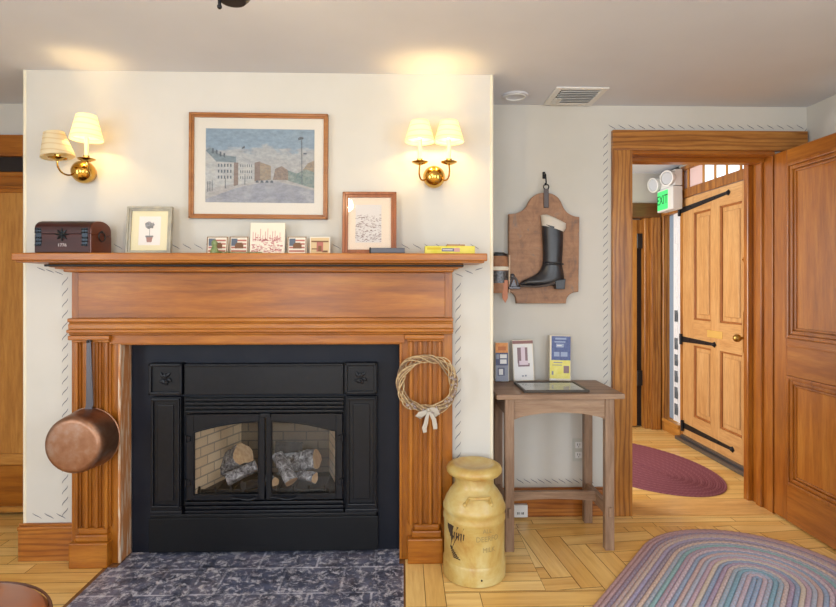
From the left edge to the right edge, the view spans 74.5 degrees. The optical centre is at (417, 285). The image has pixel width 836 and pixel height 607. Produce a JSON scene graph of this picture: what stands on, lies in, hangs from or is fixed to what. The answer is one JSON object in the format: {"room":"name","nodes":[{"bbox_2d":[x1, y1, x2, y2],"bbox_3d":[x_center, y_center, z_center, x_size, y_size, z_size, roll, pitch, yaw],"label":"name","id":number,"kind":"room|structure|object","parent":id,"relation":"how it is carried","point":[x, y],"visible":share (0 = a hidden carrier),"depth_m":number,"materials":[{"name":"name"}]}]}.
{"room":"living room","nodes":[
{"label":"living room","id":0,"kind":"room"},
{"bbox_2d":[0,104,22,134],"bbox_3d":[-2.402,0.140,3.236,0.975,2.360,0.200,0,0,-2],"label":"wall","id":1,"kind":"structure","parent":0,"point":[11,115],"depth_m":3.14,"materials":[{"name":"paint"}]},
{"bbox_2d":[0,157,22,512],"bbox_3d":[-2.360,0.282,3.172,0.895,2.036,0.070,0,0,-2],"label":"door","id":2,"kind":"structure","parent":1,"relation":"in","point":[11,168],"depth_m":3.17,"materials":[{"name":"brown wood"}]},
{"bbox_2d":[0,135,22,156],"bbox_3d":[-2.369,0.232,3.131,0.915,2.176,0.050,0,0,-2],"label":"trim","id":3,"kind":"structure","parent":1,"relation":"attached to","point":[10,145],"depth_m":3.11,"materials":[{"name":"brown wood"}]},
{"bbox_2d":[26,70,489,551],"bbox_3d":[-0.774,0.140,2.979,2.266,2.360,0.601,0,0,-2],"label":"wall","id":4,"kind":"structure","parent":0,"point":[142,159],"depth_m":2.67,"materials":[{"name":"paint"}]},
{"bbox_2d":[23,70,25,522],"bbox_3d":[-1.894,0.140,2.653,0.018,2.360,0.018,0,0,-2],"label":"trim","id":5,"kind":"structure","parent":4,"relation":"attached to","point":[24,71],"depth_m":2.65,"materials":[{"name":"beige paint"}]},
{"bbox_2d":[17,522,71,561],"bbox_3d":[-1.782,1.230,2.640,0.268,0.180,0.024,0,0,-2],"label":"baseboard","id":6,"kind":"structure","parent":4,"relation":"attached to","point":[36,541],"depth_m":2.63,"materials":[{"name":"brown wood"}]},
{"bbox_2d":[39,113,103,183],"bbox_3d":[-1.579,-0.638,2.538,0.226,0.298,0.249,0,0,25],"label":"wall sconce","id":7,"kind":"object","parent":4,"relation":"attached to","point":[55,145],"visible":1,"depth_m":2.51,"materials":[{"name":"gold metal"}]},
{"bbox_2d":[47,153,66,160],"bbox_3d":[-1.643,-0.586,2.506,0.078,0.036,0.078,0,0,-2],"label":"candle","id":8,"kind":"object","parent":7,"relation":"on","point":[51,156],"depth_m":2.50,"materials":[{"name":"metal"}]},
{"bbox_2d":[77,137,95,161],"bbox_3d":[-1.530,-0.629,2.539,0.078,0.115,0.078,0,0,-2],"label":"candle","id":9,"kind":"object","parent":7,"relation":"on","point":[86,158],"depth_m":2.53,"materials":[{"name":"beige wax"}]},
{"bbox_2d":[11,253,486,568],"bbox_3d":[-0.742,0.587,2.586,2.102,1.467,0.285,0,0,-2],"label":"fireplace mantel","id":10,"kind":"object","parent":4,"relation":"attached to","point":[120,301],"visible":0.97,"depth_m":2.62,"materials":[{"name":"brown wood"}]},
{"bbox_2d":[34,221,110,252],"bbox_3d":[-1.574,-0.222,2.517,0.256,0.148,0.182,0,0,-2],"label":"chest","id":11,"kind":"object","parent":10,"relation":"on","point":[50,236],"visible":0.99,"depth_m":2.44,"materials":[{"name":"red wood"}]},
{"bbox_2d":[125,206,173,252],"bbox_3d":[-1.261,-0.260,2.583,0.210,0.228,0.045,0,0,-2],"label":"framed print","id":12,"kind":"object","parent":10,"relation":"on","point":[149,229],"visible":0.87,"depth_m":2.58,"materials":[{"name":"silver metal"}]},
{"bbox_2d":[210,240,218,252],"bbox_3d":[-0.938,-0.180,2.535,0.040,0.066,0.039,0,0,-2],"label":"figurine","id":13,"kind":"object","parent":10,"relation":"on","point":[214,243],"visible":0.92,"depth_m":2.52,"materials":[{"name":"green ceramic"}]},
{"bbox_2d":[206,236,248,252],"bbox_3d":[-0.902,-0.191,2.605,0.196,0.089,0.019,0,0,-2],"label":"blocks","id":14,"kind":"object","parent":10,"relation":"on","point":[237,243],"depth_m":2.60,"materials":[{"name":"multicoloured wood"}]},
{"bbox_2d":[219,251,261,252],"bbox_3d":[-0.825,-0.154,2.553,0.202,0.014,0.008,0,0,-2],"label":"stick","id":15,"kind":"object","parent":10,"relation":"on","point":[219,251],"visible":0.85,"depth_m":2.55,"materials":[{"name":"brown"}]},
{"bbox_2d":[11,253,486,264],"bbox_3d":[-0.741,-0.126,2.562,2.102,0.043,0.237,0,0,-2],"label":"shelf","id":16,"kind":"object","parent":10,"relation":"attached to","point":[36,258],"depth_m":2.45,"materials":[{"name":"brown wood"}]},
{"bbox_2d":[250,223,285,252],"bbox_3d":[-0.713,-0.224,2.610,0.164,0.154,0.026,0,0,-2],"label":"picture card","id":17,"kind":"object","parent":10,"relation":"on","point":[264,237],"visible":0.98,"depth_m":2.61,"materials":[{"name":"beige paper"}]},
{"bbox_2d":[287,236,329,252],"bbox_3d":[-0.519,-0.191,2.616,0.203,0.089,0.019,0,0,-2],"label":"blocks","id":18,"kind":"object","parent":10,"relation":"on","point":[295,244],"depth_m":2.61,"materials":[{"name":"multicoloured wood"}]},
{"bbox_2d":[342,192,396,252],"bbox_3d":[-0.230,-0.296,2.604,0.256,0.303,0.050,0,0,-2],"label":"framed print","id":19,"kind":"object","parent":10,"relation":"on","point":[369,219],"visible":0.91,"depth_m":2.60,"materials":[{"name":"brown wood"}]},
{"bbox_2d":[369,247,404,252],"bbox_3d":[-0.140,-0.161,2.507,0.162,0.028,0.044,0,0,-2],"label":"case","id":20,"kind":"object","parent":10,"relation":"on","point":[371,250],"visible":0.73,"depth_m":2.49,"materials":[{"name":"grey plastic"}]},
{"bbox_2d":[396,354,457,432],"bbox_3d":[0.043,0.507,2.599,0.297,0.366,0.050,0,0,-2],"label":"twig wreath","id":21,"kind":"object","parent":10,"relation":"attached to","point":[433,411],"visible":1,"depth_m":2.60,"materials":[{"name":"beige wicker"}]},
{"bbox_2d":[424,246,474,252],"bbox_3d":[0.146,-0.166,2.564,0.230,0.036,0.082,0,0,-2],"label":"matchbox","id":22,"kind":"object","parent":10,"relation":"on","point":[427,249],"visible":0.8,"depth_m":2.52,"materials":[{"name":"yellow cardboard"}]},
{"bbox_2d":[446,244,464,245],"bbox_3d":[0.175,-0.189,2.566,0.086,0.008,0.030,0,0,-2],"label":"wooden stick","id":23,"kind":"object","parent":22,"relation":"on","point":[447,244],"visible":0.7,"depth_m":2.55,"materials":[{"name":"beige wood"}]},
{"bbox_3d":[-1.531,0.257,2.571,0.011,0.012,0.058,0,0,-2],"label":"nail","id":24,"kind":"object","parent":10,"relation":"attached to","visible":0},
{"bbox_2d":[45,340,120,472],"bbox_3d":[-1.535,0.549,2.507,0.282,0.600,0.152,0,0,-2],"label":"copper pot","id":25,"kind":"object","parent":24,"relation":"hanging from","point":[87,438],"visible":1,"depth_m":2.44,"materials":[{"name":"brown metal"}]},
{"bbox_2d":[188,112,328,219],"bbox_3d":[-0.771,-0.580,2.665,0.667,0.511,0.026,0,0,-2],"label":"framed picture","id":26,"kind":"object","parent":4,"relation":"attached to","point":[242,165],"visible":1,"depth_m":2.67,"materials":[{"name":"brown wood"}]},
{"bbox_2d":[205,128,314,202],"bbox_3d":[-0.766,-0.583,2.666,0.523,0.358,0.004,0,0,-2],"label":"print","id":27,"kind":"object","parent":26,"relation":"attached to","point":[243,165],"depth_m":2.67,"materials":[{"name":"paper"}]},
{"bbox_2d":[405,119,463,187],"bbox_3d":[0.077,-0.627,2.627,0.279,0.304,0.189,0,0,-2],"label":"wall sconce","id":28,"kind":"object","parent":4,"relation":"attached to","point":[419,134],"visible":1,"depth_m":2.59,"materials":[{"name":"gold metal"}]},
{"bbox_2d":[412,139,427,164],"bbox_3d":[0.009,-0.632,2.601,0.078,0.122,0.078,0,0,-2],"label":"candle","id":29,"kind":"object","parent":28,"relation":"on","point":[419,161],"depth_m":2.59,"materials":[{"name":"beige wax"}]},
{"bbox_2d":[441,139,456,164],"bbox_3d":[0.147,-0.633,2.605,0.078,0.122,0.078,0,0,-2],"label":"candle","id":30,"kind":"object","parent":28,"relation":"on","point":[448,161],"depth_m":2.60,"materials":[{"name":"beige wax"}]},
{"bbox_2d":[490,75,492,458],"bbox_3d":[0.363,0.140,2.715,0.018,2.360,0.018,0,0,-2],"label":"trim","id":31,"kind":"structure","parent":4,"relation":"attached to","point":[491,76],"depth_m":2.71,"materials":[{"name":"beige paint"}]},
{"bbox_2d":[0,0,835,172],"bbox_3d":[-0.263,-1.100,1.193,5.440,0.120,8.100,0,0,-2],"label":"ceiling","id":32,"kind":"structure","parent":0,"point":[707,53],"depth_m":2.33,"materials":[{"name":"paint"}]},
{"bbox_2d":[217,0,249,8],"bbox_3d":[-0.441,-0.849,1.308,0.120,0.382,0.120,0,0,-2],"label":"hanging light","id":33,"kind":"object","parent":32,"relation":"hanging from","point":[230,3],"visible":1,"depth_m":1.31,"materials":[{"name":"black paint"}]},
{"bbox_2d":[502,91,528,100],"bbox_3d":[0.530,-1.034,3.001,0.144,0.013,0.144,0,0,-2],"label":"smoke detector","id":34,"kind":"object","parent":32,"relation":"attached to","point":[512,95],"visible":1,"depth_m":2.98,"materials":[{"name":"plastic"}]},
{"bbox_2d":[543,87,608,105],"bbox_3d":[0.858,-1.033,3.010,0.280,0.014,0.280,0,0,-2],"label":"ceiling vent","id":35,"kind":"object","parent":32,"relation":"in","point":[561,96],"visible":1,"depth_m":2.99,"materials":[{"name":"white plastic"}]},
{"bbox_2d":[0,426,835,606],"bbox_3d":[-0.263,1.380,1.218,5.440,0.120,8.150,0,0,-2],"label":"floor","id":36,"kind":"structure","parent":0,"point":[554,561],"depth_m":2.66,"materials":[{"name":"brown wood"}]},
{"bbox_2d":[0,581,52,606],"bbox_3d":[-1.242,1.090,1.352,0.576,0.463,0.576,0,0,-2],"label":"round stool","id":37,"kind":"object","parent":36,"relation":"on","point":[12,594],"visible":1,"depth_m":1.54,"materials":[{"name":"brown leather"}]},
{"bbox_2d":[67,549,403,606],"bbox_3d":[-0.753,1.319,2.370,1.383,0.011,0.780,0,0,-2],"label":"hearth","id":38,"kind":"object","parent":36,"relation":"on","point":[327,578],"visible":0.86,"depth_m":2.44,"materials":[{"name":"stone"}]},
{"bbox_2d":[132,344,398,552],"bbox_3d":[-0.756,0.797,2.897,1.318,1.034,0.466,0,0,-2],"label":"fireplace insert","id":39,"kind":"object","parent":38,"relation":"on","point":[192,404],"visible":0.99,"depth_m":2.70,"materials":[{"name":"black metal"}]},
{"bbox_2d":[220,443,252,476],"bbox_3d":[-0.983,0.935,2.948,0.234,0.210,0.133,0,0,43],"label":"log","id":40,"kind":"object","parent":39,"relation":"on","point":[241,454],"visible":0.76,"depth_m":2.89,"materials":[{"name":"grey wood"}]},
{"bbox_2d":[224,461,257,485],"bbox_3d":[-0.897,0.953,2.801,0.167,0.114,0.071,0,0,-24],"label":"log","id":41,"kind":"object","parent":39,"relation":"on","point":[239,473],"visible":0.98,"depth_m":2.78,"materials":[{"name":"grey wood"}]},
{"bbox_2d":[240,478,257,490],"bbox_3d":[-0.850,1.007,2.800,0.050,0.054,0.100,0,0,36],"label":"log","id":42,"kind":"object","parent":39,"relation":"on","point":[246,485],"visible":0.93,"depth_m":2.77,"materials":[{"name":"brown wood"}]},
{"bbox_2d":[272,476,278,485],"bbox_3d":[-0.750,0.989,2.810,0.046,0.046,0.078,0,0,-41],"label":"log","id":43,"kind":"object","parent":39,"relation":"on","point":[275,481],"visible":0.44,"depth_m":2.78,"materials":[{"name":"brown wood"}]},
{"bbox_2d":[272,451,297,485],"bbox_3d":[-0.686,0.933,2.806,0.167,0.158,0.068,0,0,43],"label":"log","id":44,"kind":"object","parent":39,"relation":"on","point":[288,475],"visible":0.99,"depth_m":2.78,"materials":[{"name":"grey wood"}]},
{"bbox_2d":[275,441,302,452],"bbox_3d":[-0.713,0.898,3.028,0.151,0.095,0.093,0,0,-15],"label":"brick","id":45,"kind":"object","parent":39,"relation":"on","point":[285,447],"visible":0.58,"depth_m":3.00,"materials":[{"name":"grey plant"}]},
{"bbox_2d":[284,449,321,470],"bbox_3d":[-0.616,0.926,2.935,0.192,0.126,0.108,0,0,17],"label":"log","id":46,"kind":"object","parent":39,"relation":"on","point":[308,459],"visible":0.89,"depth_m":2.89,"materials":[{"name":"grey wood"}]},
{"bbox_2d":[296,471,317,483],"bbox_3d":[-0.570,0.978,2.819,0.104,0.057,0.053,0,0,27],"label":"log","id":47,"kind":"object","parent":39,"relation":"on","point":[310,476],"visible":0.98,"depth_m":2.80,"materials":[{"name":"grey wood"}]},
{"bbox_2d":[443,456,505,587],"bbox_3d":[0.259,1.067,2.536,0.288,0.504,0.288,0,0,-44],"label":"milk can","id":48,"kind":"object","parent":36,"relation":"on","point":[474,507],"visible":1,"depth_m":2.43,"materials":[{"name":"yellow paint"}]},
{"bbox_2d":[493,380,624,551],"bbox_3d":[0.701,0.927,2.916,0.636,0.785,0.408,0,0,-2],"label":"side table","id":49,"kind":"object","parent":36,"relation":"on","point":[508,399],"visible":0.92,"depth_m":2.74,"materials":[{"name":"brown wood"}]},
{"bbox_2d":[495,342,509,381],"bbox_3d":[0.469,0.425,3.067,0.080,0.219,0.045,0,0,-2],"label":"brochure","id":50,"kind":"object","parent":49,"relation":"on","point":[501,348],"visible":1,"depth_m":3.06,"materials":[{"name":"blue paper"}]},
{"bbox_2d":[512,340,533,380],"bbox_3d":[0.591,0.419,3.083,0.125,0.235,0.050,0,0,-2],"label":"brochure","id":51,"kind":"object","parent":49,"relation":"on","point":[522,350],"visible":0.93,"depth_m":3.08,"materials":[{"name":"white paper"}]},
{"bbox_2d":[514,381,589,392],"bbox_3d":[0.693,0.528,2.885,0.332,0.012,0.260,0,0,-2],"label":"frame","id":52,"kind":"object","parent":49,"relation":"on","point":[525,386],"visible":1,"depth_m":2.86,"materials":[{"name":"brown metal"}]},
{"bbox_2d":[518,383,583,389],"bbox_3d":[0.693,0.531,2.885,0.312,0.006,0.240,0,0,-2],"label":"print","id":53,"kind":"object","parent":52,"relation":"on","point":[523,386],"depth_m":2.89},
{"bbox_2d":[549,335,570,380],"bbox_3d":[0.796,0.407,3.088,0.129,0.260,0.048,0,0,-2],"label":"brochure","id":54,"kind":"object","parent":49,"relation":"on","point":[559,345],"visible":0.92,"depth_m":3.08,"materials":[{"name":"blue paper"}]},
{"bbox_2d":[632,443,726,496],"bbox_3d":[1.604,1.315,4.095,0.962,0.009,1.323,0,0,-2],"label":"oval rug","id":55,"kind":"object","parent":36,"relation":"on","point":[654,470],"visible":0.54,"depth_m":3.81,"materials":[{"name":"red fabric"}]},
{"bbox_2d":[675,434,743,476],"bbox_3d":[2.310,1.295,4.245,0.150,0.050,1.040,0,0,-2],"label":"threshold","id":56,"kind":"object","parent":36,"relation":"on","point":[732,465],"depth_m":4.21,"materials":[{"name":"grey metal"}]},
{"bbox_2d":[593,529,835,606],"bbox_3d":[1.196,1.313,2.057,0.996,0.012,2.046,0,0,39],"label":"braided rug","id":57,"kind":"object","parent":36,"relation":"on","point":[692,567],"visible":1,"depth_m":2.50,"materials":[{"name":"multicoloured fabric"}]},
{"bbox_2d":[632,173,661,216],"bbox_3d":[1.111,0.140,5.112,2.500,2.360,0.120,0,0,-2],"label":"wall","id":58,"kind":"structure","parent":0,"point":[640,192],"depth_m":5.08,"materials":[{"name":"paint"}]},
{"bbox_2d":[632,220,642,425],"bbox_3d":[1.459,0.345,5.144,1.398,1.930,0.055,0,0,-2],"label":"door","id":59,"kind":"structure","parent":58,"relation":"in","point":[637,236],"depth_m":5.14,"materials":[{"name":"brown wood"}]},
{"bbox_2d":[632,203,659,218],"bbox_3d":[1.496,-0.698,5.108,1.470,0.135,0.130,0,0,-2],"label":"trim","id":60,"kind":"structure","parent":58,"relation":"attached to","point":[639,210],"depth_m":5.06,"materials":[{"name":"brown wood"}]},
{"bbox_2d":[640,217,660,429],"bbox_3d":[2.164,0.345,5.119,0.134,1.950,0.145,0,0,-2],"label":"trim","id":61,"kind":"structure","parent":58,"relation":"attached to","point":[651,227],"depth_m":5.05,"materials":[{"name":"brown wood"}]},
{"bbox_2d":[493,105,806,487],"bbox_3d":[1.337,0.140,3.277,2.069,2.360,0.201,0,0,-2],"label":"wall","id":62,"kind":"structure","parent":0,"point":[571,145],"depth_m":3.17,"materials":[{"name":"paint"}]},
{"bbox_2d":[493,252,519,302],"bbox_3d":[0.482,-0.047,3.099,0.180,0.285,0.096,0,0,-2],"label":"wall ornament","id":63,"kind":"object","parent":62,"relation":"attached to","point":[502,284],"visible":0.85,"depth_m":3.06,"materials":[{"name":"brown leather"}]},
{"bbox_2d":[514,504,527,516],"bbox_3d":[0.579,1.273,3.119,0.083,0.069,0.028,0,0,-2],"label":"outlet","id":64,"kind":"object","parent":62,"relation":"attached to","point":[520,510],"visible":0.73,"depth_m":3.11,"materials":[{"name":"white plastic"}]},
{"bbox_2d":[508,184,578,302],"bbox_3d":[0.716,-0.240,3.134,0.403,0.679,0.043,0,0,-2],"label":"sign board","id":65,"kind":"object","parent":62,"relation":"attached to","point":[525,246],"visible":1,"depth_m":3.12,"materials":[{"name":"brown wood"}]},
{"bbox_2d":[519,215,565,288],"bbox_3d":[0.702,-0.192,3.091,0.269,0.420,0.059,0,0,-2],"label":"boot","id":66,"kind":"object","parent":65,"relation":"attached to","point":[551,273],"visible":1,"depth_m":3.07,"materials":[{"name":"black leather"}]},
{"bbox_2d":[542,172,546,184],"bbox_3d":[0.723,-0.613,3.133,0.016,0.086,0.056,0,0,-2],"label":"wall hook","id":67,"kind":"object","parent":62,"relation":"attached to","point":[543,173],"visible":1,"depth_m":3.14,"materials":[{"name":"black metal"}]},
{"bbox_2d":[503,487,602,516],"bbox_3d":[0.734,1.238,3.149,0.758,0.165,0.024,0,0,-2],"label":"baseboard","id":68,"kind":"structure","parent":62,"relation":"attached to","point":[537,507],"depth_m":3.15,"materials":[{"name":"brown wood"}]},
{"bbox_2d":[573,439,581,460],"bbox_3d":[0.923,0.943,3.162,0.067,0.130,0.009,0,0,-2],"label":"wall outlet","id":69,"kind":"object","parent":62,"relation":"attached to","point":[577,443],"visible":0.84,"depth_m":3.16,"materials":[{"name":"grey plastic"}]},
{"bbox_2d":[575,442,581,447],"bbox_3d":[0.923,0.914,3.160,0.039,0.036,0.003,0,0,-2],"label":"socket","id":70,"kind":"object","parent":69,"relation":"attached to","point":[577,444],"depth_m":3.16,"materials":[{"name":"grey plastic"}]},
{"bbox_2d":[575,452,581,457],"bbox_3d":[0.923,0.971,3.160,0.039,0.036,0.003,0,0,-2],"label":"socket","id":71,"kind":"object","parent":69,"relation":"attached to","point":[577,454],"depth_m":3.16,"materials":[{"name":"grey plastic"}]},
{"bbox_2d":[611,150,631,516],"bbox_3d":[1.211,0.270,3.239,0.111,2.100,0.251,0,0,27],"label":"trim","id":72,"kind":"structure","parent":62,"relation":"attached to","point":[621,160],"depth_m":3.15,"materials":[{"name":"brown wood"}]},
{"bbox_2d":[632,499,773,516],"bbox_3d":[1.638,1.317,3.271,0.826,0.006,0.230,0,0,-2],"label":"threshold","id":73,"kind":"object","parent":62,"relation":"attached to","point":[692,507],"depth_m":3.25,"materials":[{"name":"brown wood"}]},
{"bbox_2d":[632,150,774,164],"bbox_3d":[1.640,-0.755,3.276,0.842,0.050,0.220,0,0,-2],"label":"trim","id":74,"kind":"structure","parent":62,"relation":"attached to","point":[641,157],"depth_m":3.23,"materials":[{"name":"brown wood"}]},
{"bbox_2d":[611,130,807,151],"bbox_3d":[1.681,-0.836,3.171,1.136,0.115,0.032,0,0,-2],"label":"trim","id":75,"kind":"structure","parent":62,"relation":"attached to","point":[648,140],"depth_m":3.15,"materials":[{"name":"brown wood"}]},
{"bbox_2d":[744,156,775,513],"bbox_3d":[2.133,0.271,3.294,0.225,2.098,0.241,0,0,-2],"label":"trim","id":76,"kind":"structure","parent":62,"relation":"attached to","point":[759,178],"depth_m":3.29,"materials":[{"name":"brown wood"}]},
{"bbox_2d":[774,133,835,549],"bbox_3d":[2.082,0.274,2.755,0.052,2.068,0.835,0,0,-2],"label":"door","id":77,"kind":"structure","parent":62,"relation":"in","point":[804,174],"depth_m":2.93,"materials":[{"name":"brown wood"}]},
{"bbox_2d":[807,95,835,141],"bbox_3d":[2.405,0.140,0.236,0.120,2.360,5.940,0,0,-2],"label":"wall","id":78,"kind":"structure","parent":0,"point":[821,116],"depth_m":3.09,"materials":[{"name":"paint"}]},
{"bbox_3d":[2.344,0.140,4.286,0.120,2.360,1.760,0,0,-2],"label":"wall","id":79,"kind":"structure","parent":0,"visible":0},
{"bbox_2d":[647,169,681,212],"bbox_3d":[2.162,-0.825,4.826,0.153,0.340,0.382,0,0,-2],"label":"exit sign","id":80,"kind":"object","parent":79,"relation":"attached to","point":[667,186],"visible":1,"depth_m":4.71,"materials":[{"name":"white plastic"}]},
{"bbox_2d":[647,169,681,192],"bbox_3d":[2.162,-0.917,4.826,0.153,0.156,0.382,0,0,-2],"label":"lamp","id":81,"kind":"object","parent":80,"relation":"attached to","point":[671,180],"depth_m":4.70,"materials":[{"name":"white plastic"}]},
{"bbox_2d":[662,418,679,435],"bbox_3d":[2.312,1.262,4.900,0.150,0.115,0.290,0,0,-2],"label":"trim","id":82,"kind":"structure","parent":79,"relation":"attached to","point":[671,426],"depth_m":4.89,"materials":[{"name":"brown wood"}]},
{"bbox_2d":[670,213,679,422],"bbox_3d":[2.301,0.282,4.900,0.044,1.875,0.290,0,0,-2],"label":"window","id":83,"kind":"structure","parent":79,"relation":"in","point":[674,219],"depth_m":4.89,"materials":[{"name":"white glass"}]},
{"bbox_2d":[670,215,673,418],"bbox_3d":[2.310,0.280,4.900,0.005,1.840,0.270,0,0,-2],"label":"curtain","id":84,"kind":"object","parent":83,"relation":"hanging from","point":[671,217],"depth_m":4.98,"materials":[{"name":"fabric"}]},
{"bbox_2d":[674,213,679,422],"bbox_3d":[2.291,0.273,4.869,0.010,1.855,0.120,0,0,-2],"label":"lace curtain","id":85,"kind":"object","parent":83,"relation":"hanging from","point":[676,218],"depth_m":4.86,"materials":[{"name":"white fabric"}]},
{"bbox_2d":[661,165,743,433],"bbox_3d":[2.325,0.150,4.410,0.150,2.340,1.370,0,0,-2],"label":"trim","id":86,"kind":"structure","parent":79,"relation":"attached to","point":[737,176],"depth_m":5.03,"materials":[{"name":"brown wood"}]},
{"bbox_2d":[678,180,743,465],"bbox_3d":[2.263,0.263,4.270,0.133,2.015,0.983,0,0,-2],"label":"door","id":87,"kind":"structure","parent":79,"relation":"in","point":[712,339],"depth_m":4.24,"materials":[{"name":"brown wood"}]},
{"bbox_2d":[684,165,742,188],"bbox_3d":[2.295,-0.905,4.249,0.020,0.170,0.950,0,0,-2],"label":"window","id":88,"kind":"structure","parent":79,"relation":"in","point":[696,175],"depth_m":4.51,"materials":[{"name":"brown glass"}]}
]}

